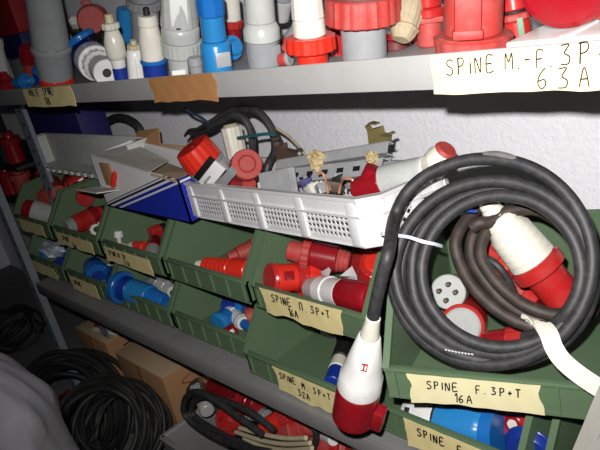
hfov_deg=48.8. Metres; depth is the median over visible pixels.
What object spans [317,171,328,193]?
wire
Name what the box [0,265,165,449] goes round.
floor
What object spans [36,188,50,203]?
plug
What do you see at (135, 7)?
plug
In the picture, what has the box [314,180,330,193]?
block
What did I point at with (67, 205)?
storage bin
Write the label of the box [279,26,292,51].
plug
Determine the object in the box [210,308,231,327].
plug
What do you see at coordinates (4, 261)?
wall
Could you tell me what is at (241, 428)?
cable
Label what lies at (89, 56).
plug
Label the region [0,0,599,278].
wall
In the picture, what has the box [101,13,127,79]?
plug
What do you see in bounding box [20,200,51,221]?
plug
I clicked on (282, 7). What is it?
plug
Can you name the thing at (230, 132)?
connector
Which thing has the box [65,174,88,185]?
plug
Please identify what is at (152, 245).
plug
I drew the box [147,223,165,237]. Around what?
plug
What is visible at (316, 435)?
cable
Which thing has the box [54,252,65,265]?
plug
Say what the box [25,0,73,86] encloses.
plug
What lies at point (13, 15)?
carton
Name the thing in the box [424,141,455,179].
plug
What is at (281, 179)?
box
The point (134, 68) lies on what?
plug
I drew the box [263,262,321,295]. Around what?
plug
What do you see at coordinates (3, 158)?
plug
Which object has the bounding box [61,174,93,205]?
plug
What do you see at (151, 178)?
carton
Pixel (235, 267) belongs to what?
plug
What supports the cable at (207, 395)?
in the open box at (182, 436)
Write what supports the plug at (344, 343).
in the storage bin at (288, 353)
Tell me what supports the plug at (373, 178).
in the crate
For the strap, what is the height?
0.074 m
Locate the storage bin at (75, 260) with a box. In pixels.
[64,247,116,302]
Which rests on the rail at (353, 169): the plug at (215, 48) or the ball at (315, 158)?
the ball at (315, 158)
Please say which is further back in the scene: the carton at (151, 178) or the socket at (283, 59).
the carton at (151, 178)
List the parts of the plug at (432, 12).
arm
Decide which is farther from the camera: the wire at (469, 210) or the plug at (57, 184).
the plug at (57, 184)
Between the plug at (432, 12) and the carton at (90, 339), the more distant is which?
the carton at (90, 339)
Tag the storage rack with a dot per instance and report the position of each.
(29, 162)
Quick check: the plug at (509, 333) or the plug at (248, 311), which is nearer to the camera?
the plug at (509, 333)
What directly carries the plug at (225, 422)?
on the plug at (213, 386)
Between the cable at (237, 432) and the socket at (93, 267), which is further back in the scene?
the socket at (93, 267)
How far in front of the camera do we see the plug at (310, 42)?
0.72 m
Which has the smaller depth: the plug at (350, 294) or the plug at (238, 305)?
the plug at (350, 294)
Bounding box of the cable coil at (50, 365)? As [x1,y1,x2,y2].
[26,348,133,449]
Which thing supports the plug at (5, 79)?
on the shelving unit at (568, 66)
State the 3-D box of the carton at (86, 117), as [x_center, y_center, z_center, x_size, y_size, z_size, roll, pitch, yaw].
[-0.675,-0.282,1.888,0.082,0.236,0.402,-30,26,-36]
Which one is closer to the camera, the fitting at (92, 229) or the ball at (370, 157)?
the ball at (370, 157)
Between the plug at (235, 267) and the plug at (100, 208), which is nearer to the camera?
the plug at (235, 267)
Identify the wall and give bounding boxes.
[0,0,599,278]
[0,241,10,268]
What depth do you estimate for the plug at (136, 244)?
1.46 m
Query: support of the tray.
on the storage bin at (67, 205)
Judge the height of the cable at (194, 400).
0.123 m
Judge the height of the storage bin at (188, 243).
0.126 m
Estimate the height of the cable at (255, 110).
0.138 m
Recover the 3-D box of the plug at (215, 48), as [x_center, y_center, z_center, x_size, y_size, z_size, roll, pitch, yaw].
[-0.115,-0.254,0.872,0.041,0.119,0.060,-29,25,-34]
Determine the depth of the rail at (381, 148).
0.96 m
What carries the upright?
on the floor
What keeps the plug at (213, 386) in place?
in the open box at (182, 436)
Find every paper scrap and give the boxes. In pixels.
[321,267,330,275]
[341,266,356,279]
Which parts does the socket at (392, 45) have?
lid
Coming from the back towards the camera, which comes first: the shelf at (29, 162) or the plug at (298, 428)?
the shelf at (29, 162)
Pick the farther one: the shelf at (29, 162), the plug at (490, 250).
the shelf at (29, 162)
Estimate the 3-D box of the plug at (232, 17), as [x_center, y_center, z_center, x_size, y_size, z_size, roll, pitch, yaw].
[-0.106,-0.308,1.034,0.055,0.098,0.034,4,27,38]
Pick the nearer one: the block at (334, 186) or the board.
the board
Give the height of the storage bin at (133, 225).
0.126 m
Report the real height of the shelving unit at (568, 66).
1.500 m
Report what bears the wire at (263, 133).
on the plug at (247, 163)
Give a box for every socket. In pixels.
[12,73,34,87]
[32,66,39,83]
[68,16,81,37]
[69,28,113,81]
[83,257,106,281]
[167,284,173,296]
[187,55,202,73]
[227,35,242,59]
[277,52,293,65]
[387,31,409,51]
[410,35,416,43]
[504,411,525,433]
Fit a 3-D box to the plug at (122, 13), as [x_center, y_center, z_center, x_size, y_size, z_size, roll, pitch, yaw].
[-0.340,-0.368,1.306,0.080,0.123,0.039,7,29,42]
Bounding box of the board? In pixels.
[573,386,599,449]
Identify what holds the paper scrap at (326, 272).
in the storage bin at (330, 318)
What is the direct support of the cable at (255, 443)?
on the plug at (298, 428)
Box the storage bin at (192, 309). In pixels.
[171,281,255,358]
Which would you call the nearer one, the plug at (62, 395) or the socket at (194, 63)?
the socket at (194, 63)
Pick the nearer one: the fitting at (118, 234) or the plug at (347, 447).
the plug at (347, 447)
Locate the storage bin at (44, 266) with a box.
[27,233,69,282]
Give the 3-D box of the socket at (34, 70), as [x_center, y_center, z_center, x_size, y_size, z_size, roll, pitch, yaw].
[-0.583,-0.336,1.481,0.029,0.043,0.038,-23,23,-22]
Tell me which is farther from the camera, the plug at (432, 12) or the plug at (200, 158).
the plug at (200, 158)
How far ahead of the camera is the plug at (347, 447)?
1.16 m
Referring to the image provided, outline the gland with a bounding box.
[148,276,171,293]
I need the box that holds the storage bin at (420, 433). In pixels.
[379,340,552,449]
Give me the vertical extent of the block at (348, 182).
0.022 m
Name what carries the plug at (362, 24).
on the shelving unit at (568, 66)
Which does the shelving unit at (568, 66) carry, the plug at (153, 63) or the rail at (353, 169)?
the plug at (153, 63)
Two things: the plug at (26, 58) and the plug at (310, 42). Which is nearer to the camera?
the plug at (310, 42)
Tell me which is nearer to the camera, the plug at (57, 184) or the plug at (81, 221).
the plug at (81, 221)
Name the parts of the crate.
post, lattice panel, post, lattice panel, post, lattice panel, post, lattice panel, lattice panel, post, post, lattice panel, post, post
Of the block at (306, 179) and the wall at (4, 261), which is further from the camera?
the wall at (4, 261)
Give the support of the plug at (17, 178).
on the storage rack
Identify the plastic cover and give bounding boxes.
[506,0,599,46]
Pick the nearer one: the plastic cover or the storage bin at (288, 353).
the plastic cover
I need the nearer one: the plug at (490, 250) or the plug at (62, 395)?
the plug at (490, 250)
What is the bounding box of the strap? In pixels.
[521,314,599,395]
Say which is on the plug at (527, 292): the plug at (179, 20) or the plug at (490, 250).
the plug at (490, 250)
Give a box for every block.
[299,175,311,189]
[303,181,318,192]
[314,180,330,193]
[328,178,341,192]
[331,173,346,185]
[345,180,350,188]
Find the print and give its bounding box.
[283,271,294,280]
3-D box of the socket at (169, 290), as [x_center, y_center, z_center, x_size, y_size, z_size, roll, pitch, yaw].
[-0.281,0.148,1.528,0.038,0.038,0.048,-6,22,19]
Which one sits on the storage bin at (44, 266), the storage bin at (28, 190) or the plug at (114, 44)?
the storage bin at (28, 190)
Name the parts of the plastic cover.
screw cap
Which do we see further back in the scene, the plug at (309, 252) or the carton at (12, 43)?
the carton at (12, 43)
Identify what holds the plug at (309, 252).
in the storage bin at (330, 318)
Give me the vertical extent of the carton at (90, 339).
0.177 m
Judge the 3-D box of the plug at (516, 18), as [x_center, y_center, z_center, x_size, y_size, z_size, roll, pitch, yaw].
[0.206,-0.203,0.634,0.033,0.047,0.033,-26,24,-28]
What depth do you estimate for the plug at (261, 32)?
0.80 m
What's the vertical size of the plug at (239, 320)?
0.034 m
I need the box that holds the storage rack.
[0,113,36,203]
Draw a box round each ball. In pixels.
[306,150,324,171]
[365,151,378,163]
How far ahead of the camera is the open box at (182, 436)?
1.56 m
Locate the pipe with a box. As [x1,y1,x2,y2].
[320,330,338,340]
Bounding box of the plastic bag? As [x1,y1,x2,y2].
[39,240,66,258]
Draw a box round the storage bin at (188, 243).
[163,192,329,304]
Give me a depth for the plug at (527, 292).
0.82 m
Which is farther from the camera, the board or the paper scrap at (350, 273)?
the paper scrap at (350, 273)
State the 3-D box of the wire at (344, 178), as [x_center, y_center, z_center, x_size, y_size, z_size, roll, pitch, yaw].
[0.061,-0.053,0.899,0.008,0.031,0.046,-22,22,-21]
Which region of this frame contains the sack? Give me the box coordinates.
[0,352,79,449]
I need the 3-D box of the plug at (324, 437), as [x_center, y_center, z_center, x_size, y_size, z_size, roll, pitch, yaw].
[0.040,0.387,1.232,0.035,0.064,0.123,-20,22,-15]
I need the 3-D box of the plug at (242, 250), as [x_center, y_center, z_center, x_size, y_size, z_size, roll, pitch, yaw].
[-0.111,0.054,1.296,0.063,0.041,0.041,-20,22,-16]
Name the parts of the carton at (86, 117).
lid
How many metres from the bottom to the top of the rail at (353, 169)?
0.057 m
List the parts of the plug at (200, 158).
label plate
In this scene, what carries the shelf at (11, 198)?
attached to the storage rack
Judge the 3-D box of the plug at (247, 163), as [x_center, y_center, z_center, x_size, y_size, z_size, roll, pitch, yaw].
[-0.097,-0.098,1.149,0.056,0.083,0.106,-19,21,-13]
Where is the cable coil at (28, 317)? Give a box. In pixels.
[0,304,45,353]
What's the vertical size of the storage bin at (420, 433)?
0.126 m
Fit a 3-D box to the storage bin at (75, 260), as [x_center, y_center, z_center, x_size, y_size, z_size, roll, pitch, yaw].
[-0.429,0.065,1.706,0.292,0.128,0.252,-30,26,-36]
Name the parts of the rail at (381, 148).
bracket, bracket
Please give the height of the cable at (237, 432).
0.091 m
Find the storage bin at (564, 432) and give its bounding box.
[545,416,584,449]
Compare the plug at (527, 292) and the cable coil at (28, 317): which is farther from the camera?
the cable coil at (28, 317)
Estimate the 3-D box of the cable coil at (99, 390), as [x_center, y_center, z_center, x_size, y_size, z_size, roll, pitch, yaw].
[-0.435,0.470,1.547,0.239,0.260,0.259,-10,21,10]
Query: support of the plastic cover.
on the shelving unit at (568, 66)
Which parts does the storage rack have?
post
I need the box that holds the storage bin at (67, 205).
[50,178,108,255]
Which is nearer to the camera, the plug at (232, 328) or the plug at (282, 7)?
the plug at (282, 7)
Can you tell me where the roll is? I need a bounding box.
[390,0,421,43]
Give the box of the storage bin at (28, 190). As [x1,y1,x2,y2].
[12,170,94,239]
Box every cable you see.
[107,114,143,132]
[180,389,272,449]
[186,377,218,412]
[188,111,255,180]
[188,393,275,444]
[197,105,278,172]
[234,430,311,446]
[238,426,307,440]
[242,437,313,449]
[243,113,282,143]
[305,424,319,449]
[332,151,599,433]
[487,255,516,290]
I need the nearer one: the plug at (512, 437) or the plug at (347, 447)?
the plug at (512, 437)
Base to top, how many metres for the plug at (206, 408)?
0.044 m
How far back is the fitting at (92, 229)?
1.58 m
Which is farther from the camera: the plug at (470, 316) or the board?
the plug at (470, 316)
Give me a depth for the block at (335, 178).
0.97 m
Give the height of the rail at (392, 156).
0.061 m
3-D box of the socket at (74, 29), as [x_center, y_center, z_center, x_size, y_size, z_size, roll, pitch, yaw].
[-0.503,-0.437,1.494,0.036,0.066,0.085,-18,21,-11]
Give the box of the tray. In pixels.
[36,132,145,178]
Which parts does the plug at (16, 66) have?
lid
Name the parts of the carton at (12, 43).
lid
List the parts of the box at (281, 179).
plate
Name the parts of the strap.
woven cord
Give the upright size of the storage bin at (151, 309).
0.126 m
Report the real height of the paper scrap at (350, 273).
0.028 m
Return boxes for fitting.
[87,224,97,235]
[114,230,123,243]
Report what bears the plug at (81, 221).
in the storage bin at (67, 205)
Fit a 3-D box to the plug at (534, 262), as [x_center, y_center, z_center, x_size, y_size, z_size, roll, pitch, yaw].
[0.273,0.039,0.770,0.112,0.154,0.063,2,26,36]
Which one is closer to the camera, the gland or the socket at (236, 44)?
the socket at (236, 44)
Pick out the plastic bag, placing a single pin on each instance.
(51, 249)
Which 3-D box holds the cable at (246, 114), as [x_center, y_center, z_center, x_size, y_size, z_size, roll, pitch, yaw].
[-0.063,-0.164,1.175,0.025,0.089,0.133,-24,23,-26]
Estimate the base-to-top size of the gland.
0.040 m
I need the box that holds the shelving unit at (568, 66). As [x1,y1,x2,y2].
[0,0,599,449]
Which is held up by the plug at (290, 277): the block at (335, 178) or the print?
the print
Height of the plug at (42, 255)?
0.040 m
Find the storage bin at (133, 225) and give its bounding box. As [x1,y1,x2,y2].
[99,206,173,276]
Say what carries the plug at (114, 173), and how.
on the carton at (151, 178)
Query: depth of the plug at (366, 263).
0.98 m
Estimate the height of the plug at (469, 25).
0.086 m
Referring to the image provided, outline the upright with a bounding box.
[5,54,110,338]
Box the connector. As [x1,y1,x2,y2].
[221,123,245,159]
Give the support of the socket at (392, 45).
on the shelving unit at (568, 66)
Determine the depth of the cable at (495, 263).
0.79 m
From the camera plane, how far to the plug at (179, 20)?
0.92 m
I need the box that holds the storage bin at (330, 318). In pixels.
[249,187,387,339]
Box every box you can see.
[159,403,289,449]
[258,167,297,190]
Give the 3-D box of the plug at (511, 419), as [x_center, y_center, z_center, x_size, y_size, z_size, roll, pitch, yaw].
[0.288,0.250,0.861,0.044,0.053,0.060,7,29,43]
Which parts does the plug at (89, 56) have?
flip lid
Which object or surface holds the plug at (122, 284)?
in the storage bin at (151, 309)
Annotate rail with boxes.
[273,121,395,169]
[294,157,387,184]
[382,155,394,164]
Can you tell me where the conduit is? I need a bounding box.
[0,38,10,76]
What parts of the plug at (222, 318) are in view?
lid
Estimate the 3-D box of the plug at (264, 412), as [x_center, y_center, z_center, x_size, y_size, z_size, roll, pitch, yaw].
[-0.092,0.400,1.398,0.038,0.047,0.086,-28,25,-34]
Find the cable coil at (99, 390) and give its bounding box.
[59,372,172,449]
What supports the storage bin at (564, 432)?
on the shelving unit at (568, 66)
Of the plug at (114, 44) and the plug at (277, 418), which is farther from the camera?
the plug at (277, 418)
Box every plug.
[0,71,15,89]
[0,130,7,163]
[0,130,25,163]
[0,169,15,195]
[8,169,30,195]
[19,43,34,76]
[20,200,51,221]
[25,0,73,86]
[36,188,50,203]
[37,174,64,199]
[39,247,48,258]
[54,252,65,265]
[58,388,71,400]
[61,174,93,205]
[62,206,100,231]
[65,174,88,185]
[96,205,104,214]
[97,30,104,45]
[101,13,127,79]
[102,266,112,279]
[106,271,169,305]
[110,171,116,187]
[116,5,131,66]
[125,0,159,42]
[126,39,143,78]
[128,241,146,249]
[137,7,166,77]
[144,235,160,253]
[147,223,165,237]
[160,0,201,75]
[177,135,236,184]
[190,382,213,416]
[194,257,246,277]
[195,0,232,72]
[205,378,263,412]
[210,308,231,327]
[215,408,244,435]
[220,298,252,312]
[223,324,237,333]
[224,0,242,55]
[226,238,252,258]
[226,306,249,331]
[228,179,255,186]
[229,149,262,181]
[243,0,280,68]
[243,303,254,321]
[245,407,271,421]
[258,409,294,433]
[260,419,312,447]
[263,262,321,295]
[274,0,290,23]
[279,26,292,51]
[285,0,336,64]
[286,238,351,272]
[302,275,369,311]
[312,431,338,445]
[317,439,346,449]
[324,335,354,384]
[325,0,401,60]
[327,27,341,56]
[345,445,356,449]
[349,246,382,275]
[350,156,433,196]
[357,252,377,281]
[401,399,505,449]
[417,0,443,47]
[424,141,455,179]
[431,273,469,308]
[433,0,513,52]
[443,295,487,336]
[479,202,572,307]
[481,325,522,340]
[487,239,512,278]
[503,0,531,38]
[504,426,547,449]
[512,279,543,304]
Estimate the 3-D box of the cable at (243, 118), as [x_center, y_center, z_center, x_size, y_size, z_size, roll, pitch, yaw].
[-0.141,-0.142,1.221,0.048,0.132,0.174,-30,26,-36]
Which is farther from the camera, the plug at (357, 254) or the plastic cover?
the plug at (357, 254)
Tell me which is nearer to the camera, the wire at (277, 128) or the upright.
the wire at (277, 128)
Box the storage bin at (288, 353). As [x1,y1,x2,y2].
[243,302,337,412]
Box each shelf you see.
[0,139,34,171]
[5,168,36,203]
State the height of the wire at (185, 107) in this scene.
0.039 m
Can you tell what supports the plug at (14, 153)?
on the storage rack
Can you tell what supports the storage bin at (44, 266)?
on the shelving unit at (568, 66)
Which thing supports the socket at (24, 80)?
on the shelving unit at (568, 66)
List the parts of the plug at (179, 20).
moulded panel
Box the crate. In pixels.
[183,157,448,248]
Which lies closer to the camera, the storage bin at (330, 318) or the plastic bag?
the storage bin at (330, 318)
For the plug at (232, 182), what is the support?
in the crate
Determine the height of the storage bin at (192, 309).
0.126 m
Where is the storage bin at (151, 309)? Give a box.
[115,264,178,327]
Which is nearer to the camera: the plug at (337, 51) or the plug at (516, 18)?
the plug at (516, 18)
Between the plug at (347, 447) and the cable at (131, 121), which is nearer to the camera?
the plug at (347, 447)
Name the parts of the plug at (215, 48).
rating plate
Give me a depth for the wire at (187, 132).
1.24 m
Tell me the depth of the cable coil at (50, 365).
1.73 m
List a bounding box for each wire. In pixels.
[184,106,209,123]
[184,126,207,136]
[237,132,275,139]
[275,127,305,154]
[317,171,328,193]
[338,177,353,193]
[462,209,476,213]
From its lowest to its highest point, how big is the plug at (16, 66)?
0.051 m
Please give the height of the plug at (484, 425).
0.068 m
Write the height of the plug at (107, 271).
0.046 m
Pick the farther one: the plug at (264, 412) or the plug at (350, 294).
the plug at (264, 412)
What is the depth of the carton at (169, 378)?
1.67 m
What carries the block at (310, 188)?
in the crate
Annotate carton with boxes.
[0,0,28,37]
[2,31,30,58]
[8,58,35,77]
[25,102,111,134]
[75,319,134,375]
[77,128,228,222]
[115,341,211,430]
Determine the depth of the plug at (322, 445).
1.19 m
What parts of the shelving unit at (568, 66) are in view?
post, screw cap, shelf, shelf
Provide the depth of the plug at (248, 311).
1.30 m
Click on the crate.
(345, 219)
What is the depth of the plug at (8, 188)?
2.12 m

